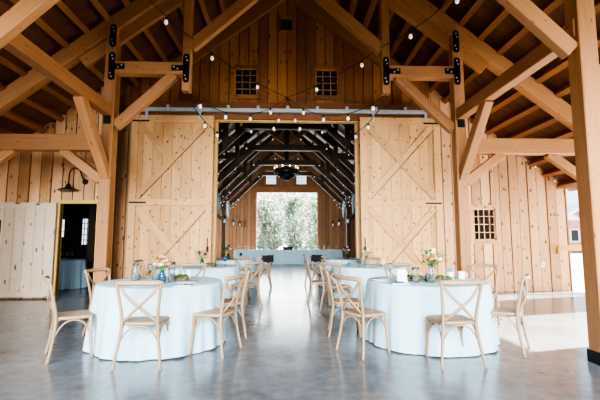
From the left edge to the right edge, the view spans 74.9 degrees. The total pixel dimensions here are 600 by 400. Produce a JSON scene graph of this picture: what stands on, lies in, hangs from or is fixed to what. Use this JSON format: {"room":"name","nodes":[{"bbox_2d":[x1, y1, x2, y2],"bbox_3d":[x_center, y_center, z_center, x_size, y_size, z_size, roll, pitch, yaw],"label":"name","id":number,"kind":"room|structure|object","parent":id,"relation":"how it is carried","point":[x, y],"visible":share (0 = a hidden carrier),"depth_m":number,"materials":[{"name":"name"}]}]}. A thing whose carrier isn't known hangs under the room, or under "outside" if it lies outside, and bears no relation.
{"room":"event hall","nodes":[
{"label":"event hall","id":0,"kind":"room"},
{"bbox_2d":[0,78,121,297],"bbox_3d":[-5.826,-0.368,9.169,2.980,5.214,0.101,0,-6,-2],"label":"wall","id":1,"kind":"structure","parent":0,"point":[27,177],"depth_m":9.15,"materials":[{"name":"brown wood"}]},
{"bbox_2d":[0,202,57,296],"bbox_3d":[-6.380,1.113,8.842,1.600,2.120,0.112,0,-6,-2],"label":"door","id":2,"kind":"structure","parent":1,"relation":"in","point":[27,230],"depth_m":8.86,"materials":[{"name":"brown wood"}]},
{"bbox_2d":[57,168,87,191],"bbox_3d":[-5.220,-0.487,8.951,0.555,0.546,0.440,0,-6,-2],"label":"wall lamp","id":3,"kind":"object","parent":1,"relation":"attached to","point":[68,188],"visible":0.98,"depth_m":8.93,"materials":[{"name":"black metal"}]},
{"bbox_2d":[52,200,97,296],"bbox_3d":[-5.137,1.120,9.057,1.000,2.230,0.150,0,-6,-2],"label":"trim","id":4,"kind":"structure","parent":1,"relation":"attached to","point":[60,202],"depth_m":9.04,"materials":[{"name":"brown wood"}]},
{"bbox_2d":[60,204,88,258],"bbox_3d":[-7.125,1.201,13.641,4.700,3.000,0.101,0,-6,-2],"label":"wall","id":5,"kind":"structure","parent":0,"point":[72,211],"depth_m":13.59,"materials":[{"name":"black"}]},
{"bbox_2d":[62,217,67,238],"bbox_3d":[-8.278,0.977,13.566,0.390,0.770,0.075,0,-6,-2],"label":"window","id":6,"kind":"structure","parent":5,"relation":"in","point":[64,218],"depth_m":13.57,"materials":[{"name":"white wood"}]},
{"bbox_2d":[78,216,88,246],"bbox_3d":[-7.383,1.095,13.585,0.540,1.080,0.075,0,-6,-2],"label":"window","id":7,"kind":"structure","parent":5,"relation":"in","point":[81,218],"depth_m":13.58,"materials":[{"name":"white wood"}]},
{"bbox_2d":[112,0,428,279],"bbox_3d":[-0.640,-1.858,10.114,8.100,8.370,0.101,0,-6,-2],"label":"wall","id":8,"kind":"structure","parent":0,"point":[286,60],"depth_m":10.24,"materials":[{"name":"orange wood"}]},
{"bbox_2d":[212,122,218,262],"bbox_3d":[-2.135,0.153,9.878,0.070,4.320,0.140,0,-6,-2],"label":"trim","id":9,"kind":"structure","parent":8,"relation":"attached to","point":[216,123],"depth_m":9.86,"materials":[{"name":"brown wood"}]},
{"bbox_2d":[203,46,285,96],"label":"string light","id":10,"kind":"object","parent":8,"relation":"hanging from","point":[212,54],"depth_m":8.57,"materials":[{"name":"black rubber"}]},
{"bbox_2d":[230,64,260,98],"bbox_3d":[-1.398,-3.059,10.163,0.780,0.910,0.075,0,-6,-2],"label":"window","id":11,"kind":"structure","parent":8,"relation":"in","point":[242,87],"depth_m":10.17,"materials":[{"name":"orange wood"}]},
{"bbox_2d":[139,101,430,120],"bbox_3d":[-0.337,-2.260,10.066,7.500,0.440,0.140,0,-6,-2],"label":"trim","id":12,"kind":"structure","parent":8,"relation":"attached to","point":[217,116],"depth_m":9.99,"materials":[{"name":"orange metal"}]},
{"bbox_2d":[156,0,414,83],"bbox_3d":[-0.336,-4.309,10.255,6.807,2.794,0.120,0,-6,-2],"label":"beam","id":13,"kind":"structure","parent":8,"relation":"attached to","point":[261,7],"depth_m":10.24,"materials":[{"name":"brown wood"}]},
{"bbox_2d":[214,120,358,123],"bbox_3d":[-0.340,-2.052,10.130,3.800,0.100,0.150,0,-6,-2],"label":"trim","id":14,"kind":"structure","parent":8,"relation":"attached to","point":[218,121],"depth_m":10.11,"materials":[{"name":"brown wood"}]},
{"bbox_2d":[279,16,293,31],"bbox_3d":[-0.360,-4.639,10.388,0.400,0.420,0.100,0,-6,-2],"label":"air vent","id":15,"kind":"object","parent":8,"relation":"in","point":[286,23],"visible":1,"depth_m":10.36,"materials":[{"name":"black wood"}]},
{"bbox_2d":[142,104,441,114],"bbox_3d":[-0.283,-2.270,9.965,7.800,0.160,0.265,0,-6,-2],"label":"door track","id":16,"kind":"object","parent":8,"relation":"attached to","point":[168,108],"visible":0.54,"depth_m":9.86,"materials":[{"name":"grey metal"}]},
{"bbox_2d":[125,110,213,277],"bbox_3d":[-3.154,-0.020,9.543,2.010,4.538,0.130,0,-6,-2],"label":"door","id":17,"kind":"structure","parent":16,"relation":"hanging from","point":[171,178],"depth_m":9.58,"materials":[{"name":"brown wood"}]},
{"bbox_2d":[359,113,444,275],"bbox_3d":[2.528,0.000,9.738,2.040,4.538,0.130,0,-6,-2],"label":"door","id":18,"kind":"structure","parent":16,"relation":"hanging from","point":[401,180],"depth_m":9.77,"materials":[{"name":"brown wood"}]},
{"bbox_2d":[287,98,331,133],"bbox_3d":[0.432,-2.069,11.055,0.140,0.748,3.011,-3,-7,28],"label":"string light","id":19,"kind":"object","parent":8,"relation":"hanging from","point":[287,98],"visible":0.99,"depth_m":10.14,"materials":[{"name":"black rubber"}]},
{"bbox_2d":[312,66,341,99],"bbox_3d":[0.701,-3.052,10.235,0.780,0.910,0.075,0,-6,-2],"label":"window","id":20,"kind":"structure","parent":8,"relation":"in","point":[331,89],"depth_m":10.24,"materials":[{"name":"orange wood"}]},
{"bbox_2d":[288,52,373,96],"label":"string light","id":21,"kind":"object","parent":8,"relation":"hanging from","point":[361,61],"depth_m":8.57,"materials":[{"name":"black rubber"}]},
{"bbox_2d":[354,123,357,263],"bbox_3d":[1.453,0.166,10.001,0.070,4.320,0.140,0,-6,-2],"label":"trim","id":22,"kind":"structure","parent":8,"relation":"attached to","point":[355,130],"depth_m":10.01,"materials":[{"name":"brown wood"}]},
{"bbox_2d":[216,131,355,257],"bbox_3d":[-0.837,-0.375,24.479,12.400,8.336,0.102,0,-6,-2],"label":"wall","id":23,"kind":"structure","parent":0,"point":[243,211],"depth_m":24.31,"materials":[{"name":"brown wood"}]},
{"bbox_2d":[254,192,256,249],"bbox_3d":[-2.725,1.624,24.186,0.120,4.300,0.130,0,-6,-2],"label":"trim","id":24,"kind":"structure","parent":23,"relation":"attached to","point":[255,192],"depth_m":24.15,"materials":[{"name":"brown wood"}]},
{"bbox_2d":[264,169,277,185],"bbox_3d":[-1.806,-1.403,24.524,0.900,1.110,0.075,0,-6,-2],"label":"window","id":25,"kind":"structure","parent":23,"relation":"in","point":[265,177],"depth_m":24.49,"materials":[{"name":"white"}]},
{"bbox_2d":[254,186,318,192],"bbox_3d":[-0.810,-0.647,24.439,4.050,0.370,0.060,0,-6,-2],"label":"trim","id":26,"kind":"structure","parent":23,"relation":"attached to","point":[260,189],"depth_m":24.41,"materials":[{"name":"brown wood"}]},
{"bbox_2d":[294,169,308,186],"bbox_3d":[0.093,-1.396,24.589,0.900,1.110,0.075,0,-6,-2],"label":"window","id":27,"kind":"structure","parent":23,"relation":"in","point":[299,170],"depth_m":24.56,"materials":[{"name":"white"}]},
{"bbox_2d":[317,193,318,249],"bbox_3d":[1.122,1.637,24.317,0.120,4.300,0.130,0,-6,-2],"label":"trim","id":28,"kind":"structure","parent":23,"relation":"attached to","point":[317,193],"depth_m":24.29,"materials":[{"name":"brown wood"}]},
{"bbox_2d":[0,264,599,399],"bbox_3d":[-0.188,2.646,11.793,14.450,0.250,30.000,0,-6,-2],"label":"floor","id":29,"kind":"structure","parent":0,"point":[287,352],"depth_m":4.28,"materials":[{"name":"concrete"}]},
{"bbox_2d":[43,275,92,364],"bbox_3d":[-2.653,1.322,4.473,0.512,0.906,0.503,4,-7,-34],"label":"dining chair","id":30,"kind":"object","parent":29,"relation":"on","point":[76,315],"visible":0.96,"depth_m":4.37,"materials":[{"name":"brown wood"}]},
{"bbox_2d":[81,267,110,335],"bbox_3d":[-2.747,1.438,5.607,0.512,0.906,0.503,-2,-6,15],"label":"dining chair","id":31,"kind":"object","parent":29,"relation":"on","point":[86,271],"visible":0.23,"depth_m":5.55,"materials":[{"name":"brown wood"}]},
{"bbox_2d":[132,262,145,276],"bbox_3d":[-2.791,1.601,7.207,0.503,0.906,0.512,-6,-8,44],"label":"dining chair","id":32,"kind":"object","parent":29,"relation":"on","point":[140,264],"visible":0.11,"depth_m":6.97,"materials":[{"name":"brown wood"}]},
{"bbox_2d":[110,280,169,371],"bbox_3d":[-1.656,1.289,4.155,0.503,0.906,0.512,0,-6,-4],"label":"dining chair","id":33,"kind":"object","parent":29,"relation":"on","point":[147,320],"visible":0.98,"depth_m":4.00,"materials":[{"name":"brown wood"}]},
{"bbox_2d":[179,263,206,276],"bbox_3d":[-1.885,1.548,6.688,0.503,0.906,0.512,0,-6,-2],"label":"dining chair","id":34,"kind":"object","parent":29,"relation":"on","point":[204,265],"visible":0.18,"depth_m":6.92,"materials":[{"name":"brown wood"}]},
{"bbox_2d":[189,274,244,359],"bbox_3d":[-0.956,1.339,4.641,0.512,0.906,0.503,-2,-6,17],"label":"dining chair","id":35,"kind":"object","parent":29,"relation":"on","point":[220,312],"visible":0.94,"depth_m":4.50,"materials":[{"name":"brown wood"}]},
{"bbox_2d":[224,268,251,338],"bbox_3d":[-0.932,1.425,5.481,0.512,0.906,0.503,1,-6,-9],"label":"dining chair","id":36,"kind":"object","parent":29,"relation":"on","point":[227,301],"visible":0.71,"depth_m":5.32,"materials":[{"name":"brown wood"}]},
{"bbox_2d":[235,257,251,296],"bbox_3d":[-1.442,1.792,9.085,0.503,0.906,0.512,-3,-7,28],"label":"dining chair","id":37,"kind":"object","parent":29,"relation":"on","point":[236,258],"visible":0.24,"depth_m":9.28,"materials":[{"name":"brown wood"}]},
{"bbox_2d":[229,261,263,310],"bbox_3d":[-1.028,1.640,7.588,0.512,0.906,0.503,-5,-8,39],"label":"dining chair","id":38,"kind":"object","parent":29,"relation":"on","point":[251,284],"visible":0.74,"depth_m":7.55,"materials":[{"name":"brown wood"}]},
{"bbox_2d":[248,256,271,289],"bbox_3d":[-1.038,1.911,10.248,0.512,0.906,0.503,-4,-7,36],"label":"dining chair","id":39,"kind":"object","parent":29,"relation":"on","point":[260,257],"visible":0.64,"depth_m":10.19,"materials":[{"name":"brown wood"}]},
{"bbox_2d":[261,255,273,262],"bbox_3d":[-0.857,1.524,10.150,0.144,0.190,0.402,-4,-7,36],"label":"jacket","id":40,"kind":"object","parent":39,"relation":"hanging from","point":[266,258],"visible":0.99,"depth_m":10.11,"materials":[{"name":"black fabric"}]},
{"bbox_2d":[86,123,478,283],"bbox_3d":[-0.421,-1.515,12.438,12.364,8.159,0.255,0,-6,-2],"label":"frame","id":41,"kind":"object","parent":29,"relation":"on","point":[226,142],"visible":0.2,"depth_m":12.38,"materials":[{"name":"brown wood"}]},
{"bbox_2d":[185,94,219,136],"bbox_3d":[-2.275,-1.800,9.909,0.484,0.602,4.776,1,-6,-7],"label":"string light","id":42,"kind":"object","parent":41,"relation":"hanging from","point":[204,125],"visible":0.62,"depth_m":8.75,"materials":[{"name":"black rubber"}]},
{"bbox_2d":[224,130,349,155],"bbox_3d":[-0.440,-1.700,13.032,6.211,0.864,1.516,0,-6,-2],"label":"string light","id":43,"kind":"object","parent":41,"relation":"hanging from","point":[287,130],"visible":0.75,"depth_m":13.20,"materials":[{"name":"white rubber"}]},
{"bbox_2d":[353,96,387,137],"bbox_3d":[1.611,-1.786,10.041,0.493,0.602,4.774,0,-6,3],"label":"string light","id":44,"kind":"object","parent":41,"relation":"hanging from","point":[367,124],"visible":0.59,"depth_m":8.88,"materials":[{"name":"black rubber"}]},
{"bbox_2d":[217,130,354,257],"bbox_3d":[-0.732,-0.597,21.436,12.364,8.159,0.255,0,-6,-2],"label":"frame","id":45,"kind":"object","parent":29,"relation":"on","point":[264,134],"visible":0.33,"depth_m":21.42,"materials":[{"name":"brown wood"}]},
{"bbox_2d":[217,130,354,201],"bbox_3d":[-0.627,-0.906,18.404,12.364,8.159,0.255,0,-6,-2],"label":"frame","id":46,"kind":"object","parent":29,"relation":"on","point":[286,162],"visible":0.27,"depth_m":18.41,"materials":[{"name":"brown wood"}]},
{"bbox_2d":[217,194,220,213],"bbox_3d":[-3.738,0.175,17.977,0.200,0.926,0.114,0,-6,-2],"label":"draped cloth","id":47,"kind":"object","parent":46,"relation":"attached to","point":[218,198],"visible":0.88,"depth_m":17.94,"materials":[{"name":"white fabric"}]},
{"bbox_2d":[352,194,354,213],"bbox_3d":[2.498,0.196,18.191,0.200,0.926,0.114,0,-6,-2],"label":"draped cloth","id":48,"kind":"object","parent":46,"relation":"attached to","point":[353,195],"visible":0.88,"depth_m":18.14,"materials":[{"name":"white fabric"}]},
{"bbox_2d":[218,123,354,185],"bbox_3d":[-0.524,-1.210,15.421,12.364,8.159,0.255,0,-6,-2],"label":"frame","id":49,"kind":"object","parent":29,"relation":"on","point":[343,157],"visible":0.24,"depth_m":15.43,"materials":[{"name":"brown wood"}]},
{"bbox_2d":[218,151,349,174],"bbox_3d":[-0.544,-1.396,16.015,6.211,0.864,1.516,0,-6,-2],"label":"string light","id":50,"kind":"object","parent":49,"relation":"hanging from","point":[286,151],"visible":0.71,"depth_m":15.94,"materials":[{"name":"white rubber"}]},
{"bbox_2d":[274,152,298,180],"bbox_3d":[-0.550,-1.343,15.607,0.990,1.148,0.990,0,-6,-2],"label":"chandelier","id":51,"kind":"object","parent":49,"relation":"hanging from","point":[286,174],"visible":1,"depth_m":15.32,"materials":[{"name":"black metal"}]},
{"bbox_2d":[0,0,576,292],"bbox_3d":[-0.255,-2.005,7.636,15.064,8.159,0.246,0,-6,-2],"label":"frame","id":52,"kind":"object","parent":29,"relation":"on","point":[106,39],"visible":0.87,"depth_m":7.61,"materials":[{"name":"brown wood"}]},
{"bbox_2d":[150,0,192,38],"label":"string light","id":53,"kind":"object","parent":52,"relation":"hanging from","point":[166,21],"depth_m":6.95,"materials":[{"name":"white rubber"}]},
{"bbox_2d":[186,91,286,120],"bbox_3d":[-1.264,-2.173,8.653,0.068,1.031,2.910,-5,-8,40],"label":"string light","id":54,"kind":"object","parent":52,"relation":"hanging from","point":[200,105],"visible":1,"depth_m":8.38,"materials":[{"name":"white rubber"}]},
{"bbox_2d":[287,93,387,121],"bbox_3d":[0.694,-2.167,8.720,0.068,1.031,2.923,6,-8,-44],"label":"string light","id":55,"kind":"object","parent":52,"relation":"hanging from","point":[372,104],"visible":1,"depth_m":8.35,"materials":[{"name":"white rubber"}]},
{"bbox_2d":[381,0,458,47],"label":"string light","id":56,"kind":"object","parent":52,"relation":"hanging from","point":[410,37],"depth_m":7.01,"materials":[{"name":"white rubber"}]},
{"bbox_2d":[0,0,599,365],"bbox_3d":[-0.144,-2.329,4.454,15.064,8.159,0.246,0,-6,-2],"label":"frame","id":57,"kind":"object","parent":29,"relation":"on","point":[581,50],"visible":1,"depth_m":4.37,"materials":[{"name":"brown wood"}]},
{"bbox_2d":[3,33,112,177],"bbox_3d":[-3.568,-1.249,5.848,0.170,1.408,3.300,0,-6,-2],"label":"beam","id":58,"kind":"structure","parent":57,"relation":"attached to","point":[85,98],"depth_m":6.30,"materials":[{"name":"brown wood"}]},
{"bbox_2d":[456,18,574,179],"bbox_3d":[3.168,-1.226,6.078,0.170,1.408,3.300,0,-6,-2],"label":"beam","id":59,"kind":"structure","parent":57,"relation":"attached to","point":[481,103],"depth_m":6.46,"materials":[{"name":"brown wood"}]},
{"bbox_2d":[302,254,318,285],"bbox_3d":[0.326,2.046,11.573,0.512,0.906,0.503,0,-6,1],"label":"dining chair","id":60,"kind":"object","parent":29,"relation":"on","point":[311,269],"visible":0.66,"depth_m":11.38,"materials":[{"name":"brown wood"}]},
{"bbox_2d":[304,260,329,305],"bbox_3d":[0.346,1.691,8.087,0.512,0.906,0.503,0,-6,-2],"label":"dining chair","id":61,"kind":"object","parent":29,"relation":"on","point":[317,282],"visible":0.8,"depth_m":7.90,"materials":[{"name":"brown wood"}]},
{"bbox_2d":[310,256,330,290],"bbox_3d":[0.582,1.941,10.543,0.503,0.906,0.512,-4,-7,35],"label":"dining chair","id":62,"kind":"object","parent":29,"relation":"on","point":[323,257],"visible":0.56,"depth_m":10.47,"materials":[{"name":"brown wood"}]},
{"bbox_2d":[311,255,322,261],"bbox_3d":[0.452,1.549,10.397,0.303,0.190,0.144,-4,-7,35],"label":"jacket","id":63,"kind":"object","parent":62,"relation":"hanging from","point":[315,258],"visible":0.98,"depth_m":10.35,"materials":[{"name":"black fabric"}]},
{"bbox_2d":[318,262,352,310],"bbox_3d":[0.663,1.611,7.311,0.503,0.906,0.512,-4,-7,36],"label":"dining chair","id":64,"kind":"object","parent":29,"relation":"on","point":[344,286],"visible":0.69,"depth_m":7.26,"materials":[{"name":"brown wood"}]},
{"bbox_2d":[323,268,361,337],"bbox_3d":[0.585,1.430,5.532,0.512,0.906,0.503,0,-6,4],"label":"dining chair","id":65,"kind":"object","parent":29,"relation":"on","point":[334,301],"visible":0.84,"depth_m":5.36,"materials":[{"name":"brown wood"}]},
{"bbox_2d":[333,274,390,360],"bbox_3d":[0.714,1.337,4.620,0.512,0.906,0.503,4,-7,-32],"label":"dining chair","id":66,"kind":"object","parent":29,"relation":"on","point":[363,313],"visible":1,"depth_m":4.53,"materials":[{"name":"brown wood"}]},
{"bbox_2d":[360,257,380,263],"bbox_3d":[1.670,1.804,9.197,0.503,0.906,0.512,-1,-6,9],"label":"dining chair","id":67,"kind":"object","parent":29,"relation":"on","point":[361,258],"visible":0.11,"depth_m":9.44,"materials":[{"name":"brown wood"}]},
{"bbox_2d":[383,263,410,275],"bbox_3d":[1.736,1.550,6.712,0.503,0.906,0.512,0,-6,-2],"label":"dining chair","id":68,"kind":"object","parent":29,"relation":"on","point":[385,264],"visible":0.16,"depth_m":6.94,"materials":[{"name":"brown wood"}]},
{"bbox_2d":[425,280,487,370],"bbox_3d":[1.647,1.294,4.199,0.503,0.906,0.512,1,-6,-7],"label":"dining chair","id":69,"kind":"object","parent":29,"relation":"on","point":[459,321],"visible":1,"depth_m":4.05,"materials":[{"name":"brown wood"}]},
{"bbox_2d":[467,264,501,324],"bbox_3d":[3.021,1.524,6.451,0.503,0.906,0.512,-3,-7,28],"label":"dining chair","id":70,"kind":"object","parent":29,"relation":"on","point":[494,293],"visible":0.48,"depth_m":6.57,"materials":[{"name":"brown wood"}]},
{"bbox_2d":[490,274,530,357],"bbox_3d":[2.506,1.348,4.726,0.512,0.906,0.503,-4,-7,35],"label":"dining chair","id":71,"kind":"object","parent":29,"relation":"on","point":[517,312],"visible":0.72,"depth_m":4.57,"materials":[{"name":"brown wood"}]},
{"bbox_2d":[0,0,599,191],"bbox_3d":[-0.123,-3.826,3.977,15.215,5.851,13.140,0,-6,-2],"label":"ceiling","id":72,"kind":"structure","parent":0,"point":[512,114],"depth_m":8.63,"materials":[{"name":"brown wood"}]},
{"bbox_2d":[218,95,525,165],"bbox_3d":[-0.603,-2.771,17.893,13.315,5.124,14.740,0,-6,-2],"label":"ceiling","id":73,"kind":"structure","parent":0,"point":[231,128],"depth_m":21.21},
{"bbox_2d":[429,86,572,290],"bbox_3d":[5.160,-0.396,10.367,3.780,5.513,0.101,0,-6,-2],"label":"wall","id":74,"kind":"structure","parent":0,"point":[533,213],"depth_m":10.26,"materials":[{"name":"brown wood"}]},
{"bbox_2d":[469,205,499,243],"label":"window","id":75,"kind":"structure","parent":74,"relation":"in","point":[495,208],"depth_m":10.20,"materials":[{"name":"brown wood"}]},
{"bbox_3d":[-1.811,1.455,5.099,1.540,0.765,1.540,0,-6,-2],"label":"round table","id":76,"kind":"object","parent":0,"visible":0},
{"bbox_2d":[82,276,225,360],"bbox_3d":[-1.810,1.444,5.097,1.693,0.762,1.690,0,-6,-2],"label":"tablecloth","id":77,"kind":"object","parent":76,"relation":"on","point":[178,303],"visible":0.75,"depth_m":4.41,"materials":[{"name":"white fabric"}]},
{"bbox_2d":[131,263,139,280],"bbox_3d":[-2.205,0.965,5.256,0.110,0.220,0.108,0,-6,-2],"label":"carafe","id":78,"kind":"object","parent":77,"relation":"on","point":[135,273],"visible":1,"depth_m":5.22,"materials":[{"name":"clear glass"}]},
{"bbox_2d":[152,262,158,279],"bbox_3d":[-1.901,0.946,5.168,0.090,0.240,0.089,0,-6,-2],"label":"cylinder","id":79,"kind":"object","parent":77,"relation":"on","point":[155,273],"visible":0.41,"depth_m":5.13,"materials":[{"name":"clear glass"}]},
{"bbox_2d":[158,270,165,282],"bbox_3d":[-1.722,0.953,4.892,0.084,0.170,0.083,0,-6,-2],"label":"flower vase","id":80,"kind":"object","parent":77,"relation":"on","point":[162,276],"visible":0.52,"depth_m":4.87,"materials":[{"name":"blue glass"}]},
{"bbox_2d":[151,255,173,270],"bbox_3d":[-1.724,0.837,4.894,0.352,0.302,0.363,4,-7,-37],"label":"flower bouquet","id":81,"kind":"object","parent":80,"relation":"in","point":[161,266],"visible":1,"depth_m":4.87,"materials":[{"name":"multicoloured plant"}]},
{"bbox_2d":[168,262,175,282],"bbox_3d":[-1.635,0.918,4.999,0.084,0.260,0.083,0,-6,-2],"label":"cylinder","id":82,"kind":"object","parent":77,"relation":"on","point":[171,272],"visible":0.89,"depth_m":4.96,"materials":[{"name":"clear glass"}]},
{"bbox_2d":[175,274,188,280],"bbox_3d":[-1.626,1.036,5.251,0.272,0.083,0.284,0,-6,-2],"label":"plant","id":83,"kind":"object","parent":77,"relation":"on","point":[180,277],"visible":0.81,"depth_m":5.18,"materials":[{"name":"green plant"}]},
{"bbox_3d":[1.696,1.470,5.239,1.502,0.765,1.502,0,-6,-2],"label":"round table","id":84,"kind":"object","parent":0,"visible":0},
{"bbox_2d":[361,275,499,356],"bbox_3d":[1.683,1.460,5.250,1.727,0.762,1.745,0,-6,-2],"label":"tablecloth","id":85,"kind":"object","parent":84,"relation":"on","point":[407,307],"visible":0.77,"depth_m":4.56,"materials":[{"name":"white fabric"}]},
{"bbox_2d":[397,269,406,281],"bbox_3d":[1.288,0.962,4.955,0.120,0.165,0.060,1,-6,-8],"label":"menu card","id":86,"kind":"object","parent":85,"relation":"on","point":[401,273],"visible":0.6,"depth_m":4.95,"materials":[{"name":"white paper"}]},
{"bbox_2d":[412,267,418,282],"bbox_3d":[1.467,0.952,4.983,0.090,0.190,0.089,0,-6,-2],"label":"cylinder","id":87,"kind":"object","parent":85,"relation":"on","point":[415,270],"visible":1,"depth_m":4.95,"materials":[{"name":"clear glass"}]},
{"bbox_2d":[426,263,435,282],"bbox_3d":[1.657,0.925,4.972,0.116,0.240,0.114,0,-6,-2],"label":"flower vase","id":88,"kind":"object","parent":85,"relation":"on","point":[430,273],"visible":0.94,"depth_m":4.93,"materials":[{"name":"clear glass"}]},
{"bbox_2d":[416,248,447,264],"bbox_3d":[1.680,0.795,4.989,0.413,0.384,0.409,3,-6,-24],"label":"flower bouquet","id":89,"kind":"object","parent":88,"relation":"in","point":[432,251],"visible":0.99,"depth_m":4.94,"materials":[{"name":"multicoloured plant"}]},
{"bbox_2d":[425,275,452,281],"bbox_3d":[1.838,1.028,5.191,0.361,0.081,0.366,0,-6,-2],"label":"greenery","id":90,"kind":"object","parent":85,"relation":"on","point":[438,277],"visible":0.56,"depth_m":5.05,"materials":[{"name":"green plant"}]},
{"bbox_2d":[458,271,466,278],"bbox_3d":[2.250,1.039,5.423,0.129,0.105,0.091,0,-6,-2],"label":"mug","id":91,"kind":"object","parent":85,"relation":"on","point":[461,274],"visible":1,"depth_m":5.39,"materials":[{"name":"white ceramic"}]},
{"bbox_3d":[-2.035,1.761,8.098,1.501,0.765,1.502,0,-6,-2],"label":"round table","id":92,"kind":"object","parent":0,"visible":0},
{"bbox_2d":[164,264,241,307],"bbox_3d":[-2.028,1.750,8.096,1.714,0.762,1.730,0,-6,-2],"label":"tablecloth","id":93,"kind":"object","parent":92,"relation":"on","point":[220,271],"visible":0.34,"depth_m":7.59,"materials":[{"name":"white fabric"}]},
{"bbox_3d":[-2.011,1.284,8.047,0.090,0.150,0.089,0,-6,-2],"label":"flower vase","id":94,"kind":"object","parent":93,"relation":"on","visible":0},
{"bbox_2d":[193,249,209,259],"bbox_3d":[-2.013,1.155,8.060,0.390,0.311,0.384,0,-6,-2],"label":"flower bouquet","id":95,"kind":"object","parent":94,"relation":"in","point":[204,253],"visible":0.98,"depth_m":8.04,"materials":[{"name":"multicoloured plant"}]},
{"bbox_3d":[1.435,1.768,8.167,1.502,0.765,1.501,0,-6,-2],"label":"round table","id":96,"kind":"object","parent":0,"visible":0},
{"bbox_2d":[330,264,407,308],"bbox_3d":[1.446,1.759,8.185,1.699,0.762,1.730,0,-6,-2],"label":"tablecloth","id":97,"kind":"object","parent":96,"relation":"on","point":[365,273],"visible":0.34,"depth_m":7.51,"materials":[{"name":"white fabric"}]},
{"bbox_2d":[364,257,368,266],"bbox_3d":[1.345,1.246,7.915,0.100,0.200,0.098,0,-6,-2],"label":"flower vase","id":98,"kind":"object","parent":97,"relation":"on","point":[366,261],"visible":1,"depth_m":7.88,"materials":[{"name":"clear glass"}]},
{"bbox_2d":[359,248,373,257],"bbox_3d":[1.325,1.135,7.937,0.378,0.325,0.358,5,-8,-42],"label":"flower bouquet","id":99,"kind":"object","parent":98,"relation":"in","point":[365,252],"visible":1,"depth_m":7.90,"materials":[{"name":"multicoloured plant"}]},
{"bbox_3d":[-2.048,2.066,11.084,1.501,0.765,1.502,0,-6,-2],"label":"round table","id":100,"kind":"object","parent":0,"visible":0},
{"bbox_2d":[216,258,256,287],"bbox_3d":[-2.052,2.055,11.086,1.731,0.762,1.723,0,-6,-2],"label":"tablecloth","id":101,"kind":"object","parent":100,"relation":"on","point":[218,260],"visible":0.29,"depth_m":10.59,"materials":[{"name":"white fabric"}]},
{"bbox_3d":[1.363,2.098,11.400,1.501,0.765,1.501,0,-6,-2],"label":"round table","id":102,"kind":"object","parent":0,"visible":0},
{"bbox_2d":[318,257,355,286],"bbox_3d":[1.367,2.086,11.392,1.718,0.762,1.742,0,-6,-2],"label":"tablecloth","id":103,"kind":"object","parent":102,"relation":"on","point":[342,260],"visible":0.27,"depth_m":10.87,"materials":[{"name":"white fabric"}]},
{"bbox_3d":[-0.622,3.112,21.336,5.700,0.760,0.720,0,-6,-2],"label":"banquet table","id":104,"kind":"object","parent":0,"visible":0},
{"bbox_2d":[234,250,342,263],"bbox_3d":[-0.623,3.096,21.337,5.908,0.752,0.908,0,-6,-2],"label":"tablecloth","id":105,"kind":"object","parent":104,"relation":"on","point":[280,256],"visible":0.73,"depth_m":20.93,"materials":[{"name":"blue fabric"}]},
{"bbox_3d":[-6.532,2.040,10.831,1.000,0.760,1.000,0,-6,-2],"label":"side table","id":106,"kind":"object","parent":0,"visible":0},
{"bbox_2d":[58,259,87,289],"bbox_3d":[-6.524,2.030,10.840,1.290,0.762,1.237,0,-6,-2],"label":"tablecloth","id":107,"kind":"object","parent":106,"relation":"on","point":[71,274],"visible":0.49,"depth_m":10.49,"materials":[{"name":"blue fabric"}]},
{"label":"outside","id":108,"kind":"structure","parent":0,"visible":0},
{"bbox_2d":[257,245,584,292],"bbox_3d":[-1.033,4.446,29.684,180.000,0.001,180.000,0,-6,-2],"label":"ground","id":109,"kind":"structure","parent":108,"point":[576,258],"depth_m":17.64,"materials":[{"name":"white concrete"}]},
{"bbox_2d":[257,193,285,249],"bbox_3d":[-2.578,1.926,33.919,3.009,6.041,3.021,-1,-6,13],"label":"tree","id":110,"kind":"object","parent":109,"relation":"on","point":[265,208],"visible":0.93,"depth_m":33.60,"materials":[{"name":"green plant"}]},
{"bbox_2d":[257,193,295,249],"bbox_3d":[-2.652,2.038,39.881,4.701,6.896,4.761,0,-6,-2],"label":"tree","id":111,"kind":"object","parent":109,"relation":"on","point":[281,200],"visible":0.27,"depth_m":39.67,"materials":[{"name":"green plant"}]},
{"bbox_2d":[279,193,311,249],"bbox_3d":[-0.342,2.080,34.968,3.025,5.855,2.818,2,-6,-21],"label":"tree","id":112,"kind":"object","parent":109,"relation":"on","point":[295,204],"visible":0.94,"depth_m":34.80,"materials":[{"name":"green plant"}]},
{"bbox_2d":[299,193,316,249],"bbox_3d":[2.055,2.215,39.922,4.615,6.709,4.838,0,-6,-2],"label":"tree","id":113,"kind":"object","parent":109,"relation":"on","point":[308,204],"visible":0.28,"depth_m":39.20,"materials":[{"name":"green plant"}]},
{"bbox_2d":[306,197,316,249],"bbox_3d":[1.784,2.027,34.137,2.863,6.002,2.728,-5,-7,38],"label":"tree","id":114,"kind":"object","parent":109,"relation":"on","point":[314,203],"visible":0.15,"depth_m":34.14,"materials":[{"name":"green plant"}]},
{"bbox_2d":[556,245,581,253],"bbox_3d":[7.718,1.796,10.109,2.171,1.300,0.125,0,-6,-2],"label":"wooden rail","id":115,"kind":"object","parent":109,"relation":"on","point":[559,249],"visible":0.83,"depth_m":10.08,"materials":[{"name":"brown wood"}]},
{"bbox_2d":[567,203,581,252],"bbox_3d":[31.932,3.231,46.011,8.800,5.734,6.850,0,-6,-2],"label":"house","id":116,"kind":"structure","parent":109,"relation":"on","point":[572,208],"depth_m":42.91,"materials":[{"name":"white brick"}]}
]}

